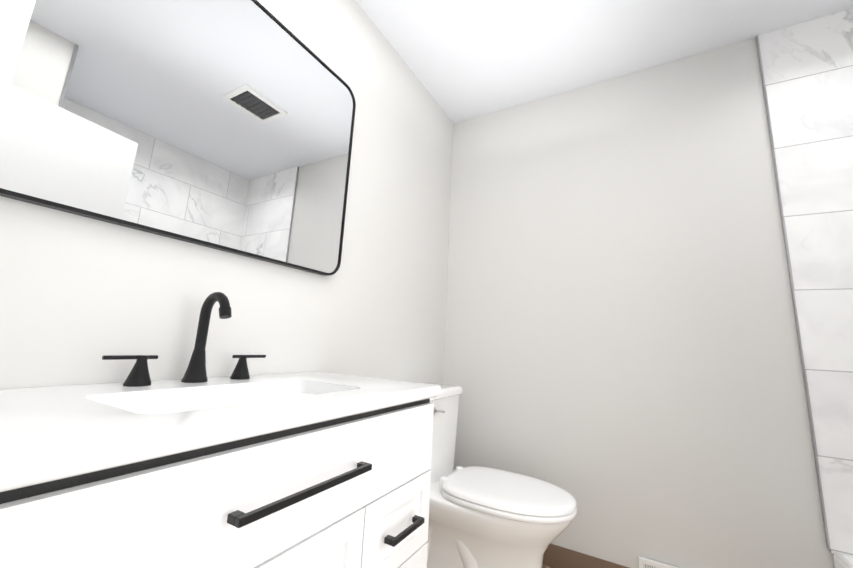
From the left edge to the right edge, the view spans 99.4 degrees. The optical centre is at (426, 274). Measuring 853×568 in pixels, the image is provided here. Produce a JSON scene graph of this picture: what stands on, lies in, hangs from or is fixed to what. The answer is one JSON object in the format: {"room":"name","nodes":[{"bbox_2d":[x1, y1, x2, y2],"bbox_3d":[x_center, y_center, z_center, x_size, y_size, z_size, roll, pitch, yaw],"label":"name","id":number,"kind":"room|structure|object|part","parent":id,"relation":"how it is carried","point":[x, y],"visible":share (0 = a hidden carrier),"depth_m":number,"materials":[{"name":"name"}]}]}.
{"room":"bathroom","nodes":[
{"label":"bathroom","id":0,"kind":"room"},
{"bbox_2d":[0,0,453,388],"bbox_3d":[-0.689,-0.099,0.904,0.100,2.440,3.300,-3,-12,30],"label":"wall","id":1,"kind":"structure","parent":0,"point":[80,296],"depth_m":1.21,"materials":[{"name":"paint"}]},
{"bbox_2d":[0,0,355,275],"bbox_3d":[-0.552,-0.457,1.051,0.024,0.788,0.935,-3,-12,30],"label":"mirror","id":2,"kind":"object","parent":1,"relation":"attached to","point":[225,125],"visible":1,"depth_m":0.92,"materials":[{"name":"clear mirror"}]},
{"bbox_2d":[356,0,852,122],"bbox_3d":[0.380,-1.383,0.563,2.420,0.060,3.300,-3,-12,30],"label":"ceiling","id":3,"kind":"structure","parent":0,"point":[465,59],"depth_m":1.71,"materials":[{"name":"paint"}]},
{"bbox_2d":[443,38,834,567],"bbox_3d":[1.153,0.138,1.665,2.320,2.440,0.100,-3,-12,30],"label":"wall","id":4,"kind":"structure","parent":0,"point":[622,364],"depth_m":1.69,"materials":[{"name":"paint"}]},
{"bbox_2d":[543,543,628,567],"bbox_3d":[0.730,1.298,1.595,1.539,0.095,0.007,-3,-12,30],"label":"baseboard","id":5,"kind":"structure","parent":4,"relation":"attached to","point":[555,556],"depth_m":1.64,"materials":[{"name":"brown wood"}]},
{"bbox_2d":[639,556,677,567],"bbox_3d":[1.059,1.248,1.401,0.401,0.150,0.014,-3,-12,30],"label":"air vent","id":6,"kind":"object","parent":4,"relation":"in","point":[645,563],"visible":0.96,"depth_m":1.49,"materials":[{"name":"white"}]},
{"bbox_2d":[756,35,830,549],"bbox_3d":[1.462,-0.064,1.462,0.005,2.090,0.014,-3,-12,30],"label":"trim","id":7,"kind":"structure","parent":4,"relation":"attached to","point":[797,324],"depth_m":1.42,"materials":[{"name":"silver metal"}]},
{"bbox_2d":[758,8,852,555],"bbox_3d":[1.753,-0.075,1.296,0.667,2.100,0.012,-3,-12,30],"label":"wall tile","id":8,"kind":"structure","parent":4,"relation":"attached to","point":[808,71],"depth_m":1.44,"materials":[{"name":"tile"}]},
{"bbox_3d":[0.257,1.070,0.099,2.420,0.060,3.300,-3,-12,30],"label":"floor","id":9,"kind":"structure","parent":0,"visible":0},
{"bbox_2d":[0,292,440,567],"bbox_3d":[-0.412,0.568,0.710,0.499,1.086,0.936,-3,-12,30],"label":"bathroom vanity","id":10,"kind":"object","parent":9,"relation":"on","point":[196,467],"visible":1,"depth_m":0.56,"materials":[{"name":"white wood"}]},
{"bbox_2d":[0,371,440,533],"bbox_3d":[-0.402,0.265,0.770,0.487,0.035,0.936,-3,-12,30],"label":"countertop","id":11,"kind":"structure","parent":10,"relation":"on","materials":[{"name":"white stone"}]},
{"bbox_2d":[102,292,265,386],"bbox_3d":[-0.520,0.150,0.870,0.125,0.216,0.370,-3,-12,30],"label":"faucet","id":12,"kind":"object","parent":11,"relation":"on","point":[195,375],"depth_m":0.86,"materials":[{"name":"black metal"}]},
{"bbox_2d":[424,383,576,567],"bbox_3d":[0.224,0.906,1.514,0.756,0.784,0.381,-3,-12,30],"label":"toilet","id":13,"kind":"object","parent":9,"relation":"on","point":[483,517],"visible":0.79,"depth_m":1.38,"materials":[{"name":"white ceramic"}]},
{"bbox_3d":[0.052,0.595,1.584,0.023,0.033,0.092,-3,-12,30],"label":"flush lever","id":14,"kind":"part","parent":13,"relation":"part of","materials":[{"name":"silver metal"}]},
{"bbox_3d":[0.012,0.556,1.728,0.212,0.039,0.358,-3,-12,30],"label":"tank lid","id":15,"kind":"part","parent":13,"relation":"part of","materials":[{"name":"white ceramic"}]},
{"bbox_3d":[0.325,0.877,1.461,0.525,0.047,0.380,-3,-12,30],"label":"seat","id":16,"kind":"part","parent":13,"relation":"part of","materials":[{"name":"white plastic"}]},
{"bbox_2d":[833,553,852,567],"bbox_3d":[1.329,0.981,0.447,0.663,0.350,1.452,-3,-12,30],"label":"tub","id":17,"kind":"object","parent":9,"relation":"on","point":[842,561],"visible":1,"depth_m":1.22,"materials":[{"name":"white ceramic"}]}
]}

